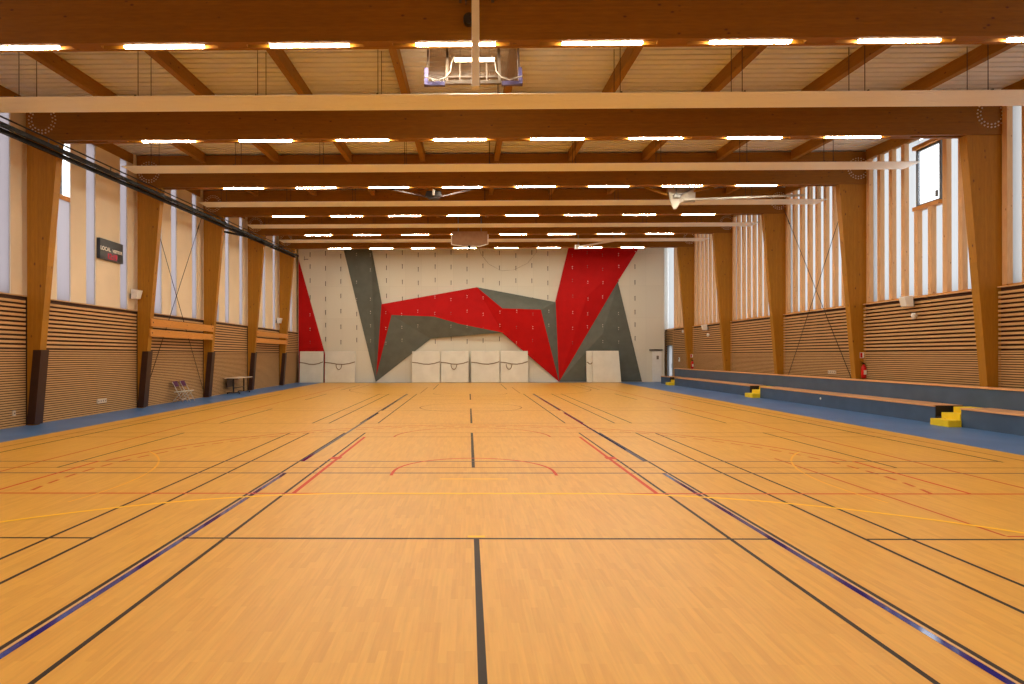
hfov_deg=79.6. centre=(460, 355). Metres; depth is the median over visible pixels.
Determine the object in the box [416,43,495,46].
lamp
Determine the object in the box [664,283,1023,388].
wall
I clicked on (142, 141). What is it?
lamp
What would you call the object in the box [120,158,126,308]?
window
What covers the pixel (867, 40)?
lamp
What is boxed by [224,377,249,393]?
trestle table
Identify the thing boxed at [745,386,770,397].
steps
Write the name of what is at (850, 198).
column
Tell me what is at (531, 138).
lamp
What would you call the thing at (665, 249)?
wall
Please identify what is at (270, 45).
lamp
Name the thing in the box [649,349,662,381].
door
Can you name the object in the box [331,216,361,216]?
lamp
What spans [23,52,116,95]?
beam
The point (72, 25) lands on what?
beam
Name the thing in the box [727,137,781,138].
lamp
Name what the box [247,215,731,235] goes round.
beam
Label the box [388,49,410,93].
beam
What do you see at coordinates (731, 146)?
beam
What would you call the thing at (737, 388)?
bench
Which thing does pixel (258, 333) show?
wall rail
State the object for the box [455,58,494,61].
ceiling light
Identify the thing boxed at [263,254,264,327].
window
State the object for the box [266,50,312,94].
beam
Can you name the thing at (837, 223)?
cable
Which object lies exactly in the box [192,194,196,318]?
window
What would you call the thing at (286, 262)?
column
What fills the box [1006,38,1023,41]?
lamp
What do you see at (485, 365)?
mat
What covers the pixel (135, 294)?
wall speaker
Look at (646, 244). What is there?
beam
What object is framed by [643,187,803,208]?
basketball hoop
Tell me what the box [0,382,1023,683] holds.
floor
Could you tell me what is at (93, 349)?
wall
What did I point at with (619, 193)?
beam
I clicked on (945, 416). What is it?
steps
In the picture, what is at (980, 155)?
column
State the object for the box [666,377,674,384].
steps
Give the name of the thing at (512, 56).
beam
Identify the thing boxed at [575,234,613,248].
goal
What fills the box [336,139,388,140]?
lamp
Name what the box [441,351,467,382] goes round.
mat
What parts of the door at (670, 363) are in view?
pane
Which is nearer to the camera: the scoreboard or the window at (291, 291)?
the scoreboard
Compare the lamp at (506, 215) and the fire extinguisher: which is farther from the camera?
the lamp at (506, 215)
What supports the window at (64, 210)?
in the wall at (93, 349)
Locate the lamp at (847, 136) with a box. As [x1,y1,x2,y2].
[826,136,880,137]
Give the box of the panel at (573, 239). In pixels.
[279,234,708,242]
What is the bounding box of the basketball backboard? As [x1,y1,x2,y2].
[451,216,487,248]
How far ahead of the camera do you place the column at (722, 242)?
33.25 m
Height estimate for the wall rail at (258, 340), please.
0.260 m
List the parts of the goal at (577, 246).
arm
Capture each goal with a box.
[424,0,522,88]
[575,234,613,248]
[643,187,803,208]
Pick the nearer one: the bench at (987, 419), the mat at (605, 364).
the bench at (987, 419)
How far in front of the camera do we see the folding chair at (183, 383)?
25.59 m
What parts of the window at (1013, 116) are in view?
pane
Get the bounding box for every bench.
[661,376,677,383]
[674,368,1023,410]
[674,377,765,395]
[760,386,962,421]
[960,408,1023,435]
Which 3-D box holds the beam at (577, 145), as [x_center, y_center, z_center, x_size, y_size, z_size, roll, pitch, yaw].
[3.931,-7.088,19.502,0.170,0.556,5.290,0,0,1]
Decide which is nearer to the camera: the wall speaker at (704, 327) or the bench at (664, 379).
the wall speaker at (704, 327)
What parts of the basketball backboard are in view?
board frame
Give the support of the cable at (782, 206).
attached to the wall at (938, 346)
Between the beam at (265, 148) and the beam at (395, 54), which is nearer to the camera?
the beam at (395, 54)
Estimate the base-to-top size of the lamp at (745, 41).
0.102 m
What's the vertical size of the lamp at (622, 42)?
0.102 m
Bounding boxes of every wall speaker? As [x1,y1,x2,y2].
[130,289,142,299]
[701,324,708,329]
[899,295,914,306]
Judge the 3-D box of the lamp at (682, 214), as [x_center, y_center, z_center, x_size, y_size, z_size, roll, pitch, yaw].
[10.792,-6.438,27.817,1.460,0.102,0.096,0,0,1]
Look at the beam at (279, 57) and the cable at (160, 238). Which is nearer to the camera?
the beam at (279, 57)
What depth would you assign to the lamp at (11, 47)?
11.24 m
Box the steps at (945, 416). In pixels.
[930,406,979,426]
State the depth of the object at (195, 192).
27.44 m
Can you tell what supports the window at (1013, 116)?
in the wall at (938, 346)
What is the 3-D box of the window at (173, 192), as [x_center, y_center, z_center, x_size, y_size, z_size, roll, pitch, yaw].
[-12.016,-4.379,25.442,0.190,5.481,0.520,0,0,1]
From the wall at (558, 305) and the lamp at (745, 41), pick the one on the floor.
the wall at (558, 305)
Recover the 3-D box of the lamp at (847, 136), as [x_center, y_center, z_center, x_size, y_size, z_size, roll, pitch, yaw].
[10.653,-5.958,16.618,1.460,0.102,0.096,0,0,1]
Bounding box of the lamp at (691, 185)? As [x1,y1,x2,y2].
[662,185,702,186]
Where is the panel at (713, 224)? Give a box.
[247,215,758,228]
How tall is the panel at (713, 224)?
1.306 m
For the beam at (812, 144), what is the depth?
20.98 m
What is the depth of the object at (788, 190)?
27.16 m
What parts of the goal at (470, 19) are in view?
support frame, board frame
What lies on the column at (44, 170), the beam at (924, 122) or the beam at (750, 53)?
the beam at (924, 122)
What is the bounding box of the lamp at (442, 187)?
[442,187,481,187]
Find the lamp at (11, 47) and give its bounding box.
[0,46,60,49]
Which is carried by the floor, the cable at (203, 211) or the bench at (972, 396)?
the bench at (972, 396)
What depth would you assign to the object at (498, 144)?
21.08 m
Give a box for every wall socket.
[97,398,106,403]
[828,370,835,373]
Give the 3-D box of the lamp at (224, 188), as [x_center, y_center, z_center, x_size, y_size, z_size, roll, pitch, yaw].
[-7.966,-6.164,22.451,1.460,0.102,0.096,0,0,1]
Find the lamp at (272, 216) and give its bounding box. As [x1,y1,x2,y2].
[272,216,303,216]
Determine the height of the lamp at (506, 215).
0.102 m
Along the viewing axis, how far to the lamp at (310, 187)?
22.38 m
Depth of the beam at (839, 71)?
14.57 m
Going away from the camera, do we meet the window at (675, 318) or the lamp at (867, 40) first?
the lamp at (867, 40)
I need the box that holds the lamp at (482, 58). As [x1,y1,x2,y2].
[479,55,494,61]
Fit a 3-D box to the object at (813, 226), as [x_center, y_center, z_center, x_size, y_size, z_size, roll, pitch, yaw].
[14.765,-4.566,24.987,0.280,5.439,5.300,0,0,1]
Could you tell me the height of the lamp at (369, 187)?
0.102 m
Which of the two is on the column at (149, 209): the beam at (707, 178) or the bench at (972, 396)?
the beam at (707, 178)
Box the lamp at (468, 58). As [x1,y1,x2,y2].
[454,49,471,61]
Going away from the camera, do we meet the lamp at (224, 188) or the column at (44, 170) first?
the column at (44, 170)
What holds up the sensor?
attached to the wall at (938, 346)
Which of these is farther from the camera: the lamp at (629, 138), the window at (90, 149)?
the window at (90, 149)
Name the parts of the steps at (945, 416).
plate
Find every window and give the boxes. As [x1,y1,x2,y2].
[0,113,10,292]
[57,144,70,301]
[86,144,95,304]
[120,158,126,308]
[154,227,161,313]
[171,190,176,315]
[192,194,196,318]
[217,297,218,321]
[225,217,228,322]
[239,217,242,324]
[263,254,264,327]
[273,236,274,328]
[290,291,291,330]
[666,248,682,329]
[694,234,718,325]
[732,215,769,320]
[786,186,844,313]
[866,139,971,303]
[1002,106,1023,285]
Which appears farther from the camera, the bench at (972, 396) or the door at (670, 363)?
the door at (670, 363)
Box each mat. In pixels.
[299,351,323,382]
[325,351,355,382]
[412,351,439,382]
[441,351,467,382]
[471,351,499,381]
[500,351,527,381]
[586,351,592,381]
[592,351,620,381]
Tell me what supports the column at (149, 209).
on the floor
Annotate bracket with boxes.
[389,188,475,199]
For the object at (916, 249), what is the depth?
19.86 m
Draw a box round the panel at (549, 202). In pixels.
[198,187,826,206]
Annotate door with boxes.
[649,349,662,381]
[667,345,673,375]
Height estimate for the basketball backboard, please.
2.256 m
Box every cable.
[151,211,203,374]
[160,238,203,390]
[782,206,850,376]
[788,223,837,374]
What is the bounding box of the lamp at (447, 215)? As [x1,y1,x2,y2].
[447,215,478,215]
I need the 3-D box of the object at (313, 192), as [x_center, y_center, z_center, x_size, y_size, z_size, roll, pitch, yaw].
[-6.678,-7.308,25.235,0.170,0.556,5.290,0,0,1]
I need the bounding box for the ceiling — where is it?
[0,44,1023,190]
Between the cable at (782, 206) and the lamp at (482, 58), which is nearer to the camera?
the lamp at (482, 58)
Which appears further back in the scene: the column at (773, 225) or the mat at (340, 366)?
the mat at (340, 366)
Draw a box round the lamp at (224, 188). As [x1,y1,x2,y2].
[224,188,262,188]
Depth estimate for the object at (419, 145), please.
21.00 m
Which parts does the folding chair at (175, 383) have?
backrest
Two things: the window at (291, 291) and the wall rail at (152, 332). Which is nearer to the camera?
the wall rail at (152, 332)
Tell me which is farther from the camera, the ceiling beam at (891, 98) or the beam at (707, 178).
the beam at (707, 178)
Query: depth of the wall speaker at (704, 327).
36.18 m
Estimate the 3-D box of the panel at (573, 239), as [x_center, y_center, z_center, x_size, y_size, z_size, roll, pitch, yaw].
[1.834,-7.285,35.380,24.550,1.307,0.950,0,0,1]
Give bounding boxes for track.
[0,115,307,260]
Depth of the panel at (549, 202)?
24.89 m
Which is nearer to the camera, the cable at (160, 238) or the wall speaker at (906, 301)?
the wall speaker at (906, 301)
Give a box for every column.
[27,141,63,425]
[137,188,164,407]
[204,216,224,396]
[248,235,265,389]
[279,248,294,384]
[677,247,693,368]
[712,233,731,370]
[761,214,785,373]
[835,184,865,378]
[959,135,1001,386]
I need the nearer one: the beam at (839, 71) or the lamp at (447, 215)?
the beam at (839, 71)
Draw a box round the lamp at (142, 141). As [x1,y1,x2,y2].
[142,141,194,142]
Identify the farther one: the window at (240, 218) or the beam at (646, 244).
the beam at (646, 244)
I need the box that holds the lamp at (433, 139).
[433,139,485,140]
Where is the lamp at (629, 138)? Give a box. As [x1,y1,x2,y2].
[629,138,682,139]
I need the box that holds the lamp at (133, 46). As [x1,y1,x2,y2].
[124,45,204,48]
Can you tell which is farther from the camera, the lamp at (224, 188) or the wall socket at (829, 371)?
the wall socket at (829, 371)
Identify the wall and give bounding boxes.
[0,96,297,428]
[298,248,663,381]
[664,248,667,375]
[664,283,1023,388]
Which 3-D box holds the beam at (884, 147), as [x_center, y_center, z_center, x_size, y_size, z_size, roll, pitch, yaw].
[14.611,-7.092,19.369,0.170,0.586,5.290,0,0,1]
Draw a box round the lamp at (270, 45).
[269,44,349,47]
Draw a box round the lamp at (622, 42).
[562,41,642,44]
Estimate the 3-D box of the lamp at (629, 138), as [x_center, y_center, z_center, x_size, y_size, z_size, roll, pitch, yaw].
[5.313,-5.949,16.685,1.460,0.102,0.096,0,0,1]
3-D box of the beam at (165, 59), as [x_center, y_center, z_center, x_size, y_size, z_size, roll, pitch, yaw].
[-6.817,-6.829,14.036,0.170,0.556,5.290,0,0,1]
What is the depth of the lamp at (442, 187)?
22.35 m
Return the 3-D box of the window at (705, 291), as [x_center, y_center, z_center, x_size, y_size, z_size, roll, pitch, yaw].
[14.905,-4.806,36.186,0.280,5.919,5.300,0,0,1]
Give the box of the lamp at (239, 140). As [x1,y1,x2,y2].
[239,140,291,141]
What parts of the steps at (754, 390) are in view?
plate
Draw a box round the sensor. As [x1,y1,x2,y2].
[911,313,916,318]
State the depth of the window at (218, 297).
30.02 m
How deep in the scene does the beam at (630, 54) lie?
14.47 m
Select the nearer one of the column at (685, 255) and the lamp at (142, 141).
the lamp at (142, 141)
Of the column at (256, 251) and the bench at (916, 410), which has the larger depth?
the column at (256, 251)
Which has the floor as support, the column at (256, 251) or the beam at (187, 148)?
the column at (256, 251)
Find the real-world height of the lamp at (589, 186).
0.102 m
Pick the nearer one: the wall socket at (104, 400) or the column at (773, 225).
the wall socket at (104, 400)
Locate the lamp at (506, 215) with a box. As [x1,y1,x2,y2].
[506,215,537,215]
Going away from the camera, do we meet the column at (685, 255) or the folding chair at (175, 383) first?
the folding chair at (175, 383)
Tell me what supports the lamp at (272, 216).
attached to the beam at (619, 193)
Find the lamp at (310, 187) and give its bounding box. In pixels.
[297,187,335,188]
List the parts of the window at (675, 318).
pane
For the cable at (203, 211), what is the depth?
25.39 m
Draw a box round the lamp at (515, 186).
[515,186,554,186]
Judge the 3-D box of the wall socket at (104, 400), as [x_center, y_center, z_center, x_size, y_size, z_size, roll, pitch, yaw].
[-11.842,1.500,20.180,0.045,0.140,0.496,0,0,1]
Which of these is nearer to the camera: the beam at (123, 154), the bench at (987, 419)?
the bench at (987, 419)
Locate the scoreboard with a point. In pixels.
(107, 250)
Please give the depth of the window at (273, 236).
38.53 m
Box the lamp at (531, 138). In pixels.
[531,138,583,139]
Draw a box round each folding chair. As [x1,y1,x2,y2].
[172,381,187,402]
[179,380,194,400]
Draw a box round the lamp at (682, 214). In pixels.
[682,214,714,214]
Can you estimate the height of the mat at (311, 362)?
2.190 m
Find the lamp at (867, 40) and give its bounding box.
[857,39,940,42]
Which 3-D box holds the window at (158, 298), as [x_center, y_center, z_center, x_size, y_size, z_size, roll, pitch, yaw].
[-12.032,-4.352,24.117,0.190,5.427,0.650,0,0,1]
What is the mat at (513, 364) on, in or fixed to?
on the floor
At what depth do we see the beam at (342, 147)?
21.12 m
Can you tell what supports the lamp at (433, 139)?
attached to the beam at (924, 122)
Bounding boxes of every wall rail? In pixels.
[149,329,212,339]
[150,318,213,331]
[255,338,287,343]
[256,331,287,338]
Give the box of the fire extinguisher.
[860,361,866,377]
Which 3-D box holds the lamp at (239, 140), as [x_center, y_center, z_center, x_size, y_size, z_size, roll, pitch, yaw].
[-5.366,-5.929,16.818,1.460,0.102,0.096,0,0,1]
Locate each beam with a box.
[0,0,1023,51]
[0,45,1023,112]
[23,52,116,95]
[26,106,1002,143]
[122,140,920,173]
[137,152,866,189]
[203,188,785,216]
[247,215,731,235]
[266,50,312,94]
[279,234,693,248]
[388,49,410,93]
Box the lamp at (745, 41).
[709,40,791,43]
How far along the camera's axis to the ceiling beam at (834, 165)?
19.36 m
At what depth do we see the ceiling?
15.54 m
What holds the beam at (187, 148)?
attached to the ceiling
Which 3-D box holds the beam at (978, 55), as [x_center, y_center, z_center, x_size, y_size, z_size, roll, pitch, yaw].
[11.871,-6.862,13.803,0.170,0.556,5.290,0,0,1]
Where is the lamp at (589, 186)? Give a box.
[589,186,628,186]
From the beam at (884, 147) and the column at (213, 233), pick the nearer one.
the beam at (884, 147)
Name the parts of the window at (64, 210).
pane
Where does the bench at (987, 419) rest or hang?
on the floor
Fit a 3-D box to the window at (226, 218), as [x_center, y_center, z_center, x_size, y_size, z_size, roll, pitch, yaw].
[-11.946,-4.499,31.042,0.190,5.721,0.520,0,0,1]
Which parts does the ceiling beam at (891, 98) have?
hanger rod, hanger rod, hanger rod, hanger rod, hanger rod, hanger rod, hanger rod, hanger rod, hanger rod, hanger rod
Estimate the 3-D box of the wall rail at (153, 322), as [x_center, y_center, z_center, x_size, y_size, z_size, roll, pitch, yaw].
[-11.279,-1.210,25.103,0.060,0.280,5.480,0,0,1]
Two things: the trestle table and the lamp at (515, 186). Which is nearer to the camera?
the lamp at (515, 186)
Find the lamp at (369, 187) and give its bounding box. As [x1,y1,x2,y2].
[369,187,408,187]
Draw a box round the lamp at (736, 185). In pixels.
[736,185,776,185]
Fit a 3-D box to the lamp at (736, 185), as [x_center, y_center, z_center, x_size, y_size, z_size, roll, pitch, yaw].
[10.722,-6.198,22.218,1.460,0.102,0.096,0,0,1]
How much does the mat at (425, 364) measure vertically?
2.190 m
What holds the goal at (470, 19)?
hanging from the beam at (72, 25)
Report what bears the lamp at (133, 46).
attached to the beam at (72, 25)
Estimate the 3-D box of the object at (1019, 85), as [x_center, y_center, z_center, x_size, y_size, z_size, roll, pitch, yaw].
[14.541,-6.852,13.769,0.170,0.586,5.290,0,0,1]
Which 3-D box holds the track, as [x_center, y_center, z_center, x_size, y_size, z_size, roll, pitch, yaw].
[-10.862,-5.875,25.252,1.092,1.620,32.232,0,0,1]
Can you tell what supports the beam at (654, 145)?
attached to the ceiling
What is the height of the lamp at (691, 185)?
0.102 m
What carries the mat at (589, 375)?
on the floor
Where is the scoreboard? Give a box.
[97,237,122,263]
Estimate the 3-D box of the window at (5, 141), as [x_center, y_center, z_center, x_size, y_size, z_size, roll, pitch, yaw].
[-12.132,-4.179,16.133,0.190,5.082,0.480,0,0,1]

